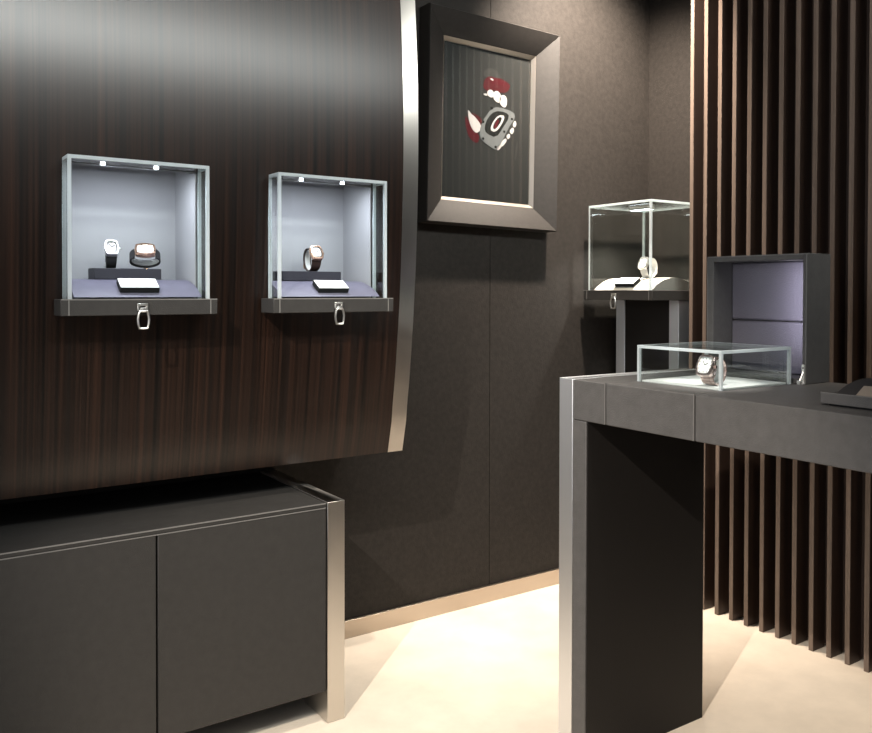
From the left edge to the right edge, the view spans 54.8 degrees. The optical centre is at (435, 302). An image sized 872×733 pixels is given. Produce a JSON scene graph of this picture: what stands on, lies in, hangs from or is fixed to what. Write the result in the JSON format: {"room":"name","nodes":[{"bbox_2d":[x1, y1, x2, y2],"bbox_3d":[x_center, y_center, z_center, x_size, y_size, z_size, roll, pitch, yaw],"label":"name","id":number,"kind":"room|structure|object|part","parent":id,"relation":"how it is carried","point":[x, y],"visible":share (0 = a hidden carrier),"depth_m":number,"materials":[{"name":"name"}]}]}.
{"room":"shop","nodes":[
{"label":"shop","id":0,"kind":"room"},
{"bbox_2d":[0,0,648,619],"bbox_3d":[-0.939,-0.264,2.522,4.673,2.850,0.100,0,1,-34],"label":"wall","id":1,"kind":"structure","parent":0,"point":[469,499],"depth_m":3.29,"materials":[{"name":"black"}]},
{"bbox_2d":[0,0,417,499],"bbox_3d":[-1.200,-0.601,2.013,2.476,2.141,0.436,0,1,-34],"label":"wood wall panel","id":2,"kind":"object","parent":1,"relation":"attached to","point":[248,91],"visible":0.93,"depth_m":2.19,"materials":[{"name":"brown wood"}]},
{"bbox_2d":[54,154,216,329],"bbox_3d":[-0.770,-0.153,2.114,0.366,0.431,0.268,0,1,-34],"label":"display case","id":3,"kind":"object","parent":2,"relation":"attached to","point":[130,206],"visible":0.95,"depth_m":2.18,"materials":[{"name":"grey glass"}]},
{"bbox_2d":[88,268,160,279],"bbox_3d":[-0.796,-0.074,2.154,0.164,0.027,0.070,0,1,-34],"label":"block","id":4,"kind":"object","parent":3,"relation":"on","point":[93,273],"visible":0.81,"depth_m":2.12,"materials":[{"name":"grey"}]},
{"bbox_2d":[104,240,120,267],"bbox_3d":[-0.819,-0.123,2.130,0.039,0.072,0.078,0,1,-21],"label":"wristwatch","id":5,"kind":"object","parent":4,"relation":"on","point":[111,247],"visible":0.98,"depth_m":2.11,"materials":[{"name":"silver metal"}]},
{"bbox_2d":[129,243,160,268],"bbox_3d":[-0.752,-0.122,2.176,0.076,0.067,0.067,0,1,-20],"label":"wristwatch","id":6,"kind":"object","parent":4,"relation":"on","point":[142,250],"visible":1,"depth_m":2.17,"materials":[{"name":"gold metal"}]},
{"bbox_3d":[-0.725,0.009,2.049,0.366,0.038,0.085,0,1,-34],"label":"plate","id":7,"kind":"part","parent":3,"relation":"part of","materials":[{"name":"grey metal"}]},
{"bbox_2d":[116,278,159,292],"bbox_3d":[-0.729,-0.043,2.057,0.092,0.034,0.046,0,1,-33],"label":"plaque","id":8,"kind":"object","parent":3,"relation":"on","point":[125,285],"visible":1,"depth_m":2.05,"materials":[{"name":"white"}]},
{"bbox_3d":[-0.700,0.012,2.008,0.025,0.021,0.009,0,1,-34],"label":"handle","id":9,"kind":"part","parent":3,"relation":"part of","materials":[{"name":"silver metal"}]},
{"bbox_2d":[261,172,392,324],"bbox_3d":[-0.342,-0.157,2.403,0.366,0.431,0.268,0,1,-34],"label":"display case","id":10,"kind":"object","parent":2,"relation":"attached to","point":[336,218],"visible":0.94,"depth_m":2.48,"materials":[{"name":"grey glass"}]},
{"bbox_2d":[273,271,340,280],"bbox_3d":[-0.374,-0.077,2.440,0.184,0.027,0.070,0,1,-34],"label":"block","id":11,"kind":"object","parent":10,"relation":"on","point":[285,275],"visible":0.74,"depth_m":2.40,"materials":[{"name":"grey"}]},
{"bbox_2d":[303,245,323,270],"bbox_3d":[-0.355,-0.129,2.443,0.044,0.076,0.082,0,1,-34],"label":"wristwatch","id":12,"kind":"object","parent":11,"relation":"on","point":[315,252],"visible":1,"depth_m":2.43,"materials":[{"name":"gold metal"}]},
{"bbox_3d":[-0.297,0.006,2.338,0.366,0.038,0.085,0,1,-34],"label":"plate","id":13,"kind":"part","parent":10,"relation":"part of","materials":[{"name":"grey metal"}]},
{"bbox_3d":[-0.296,-0.180,2.335,0.331,0.332,0.069,0,1,-34],"label":"glass","id":14,"kind":"part","parent":10,"relation":"part of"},
{"bbox_2d":[312,280,348,292],"bbox_3d":[-0.294,-0.046,2.351,0.092,0.034,0.046,0,1,-33],"label":"plaque","id":15,"kind":"object","parent":10,"relation":"in","point":[322,286],"visible":1,"depth_m":2.34,"materials":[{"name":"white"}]},
{"bbox_3d":[-0.265,0.008,2.302,0.025,0.021,0.009,0,1,-34],"label":"handle","id":16,"kind":"part","parent":10,"relation":"part of","materials":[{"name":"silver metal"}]},
{"bbox_3d":[-0.197,-0.612,2.692,0.052,2.137,0.436,0,1,-34],"label":"edge trim","id":17,"kind":"part","parent":2,"relation":"part of","materials":[{"name":"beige metal"}]},
{"bbox_2d":[345,568,558,638],"bbox_3d":[0.210,1.121,3.253,1.769,0.062,0.012,0,1,-34],"label":"baseboard","id":18,"kind":"structure","parent":1,"relation":"attached to","point":[389,618],"depth_m":3.13,"materials":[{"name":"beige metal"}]},
{"bbox_2d":[417,3,559,232],"bbox_3d":[0.211,-0.676,3.190,0.621,0.778,0.069,1,0,-34],"label":"framed picture","id":19,"kind":"object","parent":1,"relation":"attached to","point":[488,88],"visible":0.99,"depth_m":3.20,"materials":[{"name":"metal"}]},
{"bbox_3d":[-0.009,-0.679,3.041,0.089,0.777,0.069,1,0,-34],"label":"frame","id":20,"kind":"part","parent":19,"relation":"part of","materials":[{"name":"leather"}]},
{"bbox_2d":[442,41,530,204],"bbox_3d":[0.195,-0.676,3.213,0.415,0.572,0.011,1,0,-34],"label":"print","id":21,"kind":"object","parent":19,"relation":"on","point":[486,87],"depth_m":3.20,"materials":[{"name":"black paper"}]},
{"bbox_3d":[0.205,-0.331,3.191,0.620,0.089,0.069,1,0,-34],"label":"frame","id":22,"kind":"part","parent":19,"relation":"part of","materials":[{"name":"leather"}]},
{"bbox_3d":[0.199,-0.676,3.207,0.443,0.600,0.025,1,0,-34],"label":"trim","id":23,"kind":"part","parent":19,"relation":"part of","materials":[{"name":"silver metal"}]},
{"bbox_3d":[0.217,-1.020,3.189,0.620,0.089,0.069,1,0,-34],"label":"frame","id":24,"kind":"part","parent":19,"relation":"part of","materials":[{"name":"leather"}]},
{"bbox_3d":[0.431,-0.672,3.339,0.089,0.777,0.069,1,0,-34],"label":"frame","id":25,"kind":"part","parent":19,"relation":"part of","materials":[{"name":"leather"}]},
{"bbox_2d":[186,584,871,732],"bbox_3d":[0.381,1.243,0.499,4.773,0.100,4.968,0,1,-34],"label":"floor","id":26,"kind":"structure","parent":0,"point":[493,666],"depth_m":2.57,"materials":[{"name":"beige carpet"}]},
{"bbox_2d":[0,470,344,732],"bbox_3d":[-1.154,0.861,2.040,1.842,0.614,0.482,0,1,-34],"label":"base cabinet","id":27,"kind":"object","parent":26,"relation":"on","point":[179,607],"visible":1,"depth_m":2.12,"materials":[{"name":"grey laminate"}]},
{"bbox_3d":[-0.873,0.826,1.953,0.436,0.508,0.021,0,1,-34],"label":"door","id":28,"kind":"part","parent":27,"relation":"part of","materials":[{"name":"grey wood"}]},
{"bbox_3d":[-0.499,0.822,2.206,0.458,0.508,0.021,0,1,-34],"label":"door","id":29,"kind":"part","parent":27,"relation":"part of","materials":[{"name":"grey wood"}]},
{"bbox_2d":[616,300,688,372],"bbox_3d":[0.925,0.569,3.483,0.168,1.164,0.332,0,1,-34],"label":"pedestal","id":30,"kind":"object","parent":26,"relation":"on","point":[638,322],"visible":0.12,"depth_m":3.41,"materials":[{"name":"black leather"}]},
{"bbox_2d":[584,199,689,308],"bbox_3d":[0.853,-0.187,3.413,0.360,0.421,0.366,0,1,-34],"label":"display case","id":31,"kind":"object","parent":30,"relation":"on","point":[650,288],"visible":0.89,"depth_m":3.30,"materials":[{"name":"clear glass"}]},
{"bbox_2d":[615,277,640,286],"bbox_3d":[0.763,-0.083,3.352,0.046,0.036,0.100,0,1,-34],"label":"plaque","id":32,"kind":"object","parent":31,"relation":"on","point":[622,282],"visible":1,"depth_m":3.34,"materials":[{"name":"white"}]},
{"bbox_3d":[0.857,-0.032,3.418,0.350,0.038,0.366,0,1,-34],"label":"plate","id":33,"kind":"part","parent":31,"relation":"part of","materials":[{"name":"grey metal"}]},
{"bbox_2d":[629,206,654,210],"bbox_3d":[0.839,-0.384,3.431,0.040,0.010,0.100,0,1,-34],"label":"light","id":34,"kind":"object","parent":31,"relation":"on","point":[641,208],"depth_m":3.41,"materials":[{"name":"beige metal"}]},
{"bbox_3d":[0.856,-0.224,3.415,0.328,0.346,0.331,0,1,-34],"label":"glass","id":35,"kind":"part","parent":31,"relation":"part of","materials":[{"name":"clear glass"}]},
{"bbox_2d":[638,257,657,277],"bbox_3d":[0.850,-0.143,3.368,0.093,0.085,0.048,-1,1,-40],"label":"wristwatch","id":36,"kind":"object","parent":31,"relation":"on","point":[643,263],"visible":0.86,"depth_m":3.36,"materials":[{"name":"silver metal"}]},
{"bbox_2d":[558,368,871,732],"bbox_3d":[1.131,0.693,1.426,0.488,0.975,2.176,0,1,-34],"label":"desk","id":37,"kind":"object","parent":26,"relation":"on","point":[631,451],"visible":0.84,"depth_m":2.16,"materials":[{"name":"grey wood"}]},
{"bbox_3d":[0.549,0.732,2.258,0.454,0.872,0.047,0,1,-34],"label":"leg","id":38,"kind":"part","parent":37,"relation":"part of","materials":[{"name":"grey metal"}]},
{"bbox_2d":[637,342,790,390],"bbox_3d":[0.680,0.150,2.065,0.265,0.090,0.249,0,1,-34],"label":"glass box","id":39,"kind":"object","parent":37,"relation":"on","point":[734,383],"visible":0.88,"depth_m":2.03,"materials":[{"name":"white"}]},
{"bbox_2d":[696,355,726,384],"bbox_3d":[0.646,0.156,1.967,0.078,0.073,0.050,-1,1,-38],"label":"wristwatch","id":40,"kind":"object","parent":39,"relation":"in","point":[706,365],"visible":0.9,"depth_m":1.96,"materials":[{"name":"silver metal"}]},
{"bbox_2d":[707,253,829,384],"bbox_3d":[0.844,0.036,2.167,0.118,0.317,0.291,0,1,-34],"label":"box","id":41,"kind":"object","parent":37,"relation":"on","point":[769,299],"visible":0.91,"depth_m":2.18,"materials":[{"name":"grey wood"}]},
{"bbox_2d":[820,378,871,409],"bbox_3d":[1.013,0.181,1.539,0.280,0.046,0.490,0,1,-34],"label":"display tray","id":42,"kind":"object","parent":37,"relation":"on","point":[845,397],"visible":0.96,"depth_m":1.64,"materials":[{"name":"black"}]},
{"bbox_2d":[856,386,871,396],"bbox_3d":[0.855,0.173,1.595,0.038,0.020,0.100,-1,1,-40],"label":"plaque","id":43,"kind":"object","parent":42,"relation":"on","point":[866,390],"visible":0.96,"depth_m":1.62,"materials":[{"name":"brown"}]},
{"bbox_2d":[689,0,871,672],"bbox_3d":[1.497,-0.258,2.505,0.090,2.845,1.778,0,1,-34],"label":"slatted screen","id":44,"kind":"object","parent":26,"relation":"on","point":[781,90],"visible":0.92,"depth_m":2.89,"materials":[{"name":"brown wood"}]},
{"bbox_3d":[1.525,-0.263,2.524,0.022,2.833,1.778,0,1,-34],"label":"backing panel","id":45,"kind":"part","parent":44,"relation":"part of","materials":[{"name":"brown wood"}]},
{"bbox_2d":[648,0,690,281],"bbox_3d":[2.318,-0.247,1.787,0.100,2.850,4.768,0,1,-34],"label":"wall","id":46,"kind":"structure","parent":0,"point":[669,20],"depth_m":3.63,"materials":[{"name":"brown paint"}]}
]}

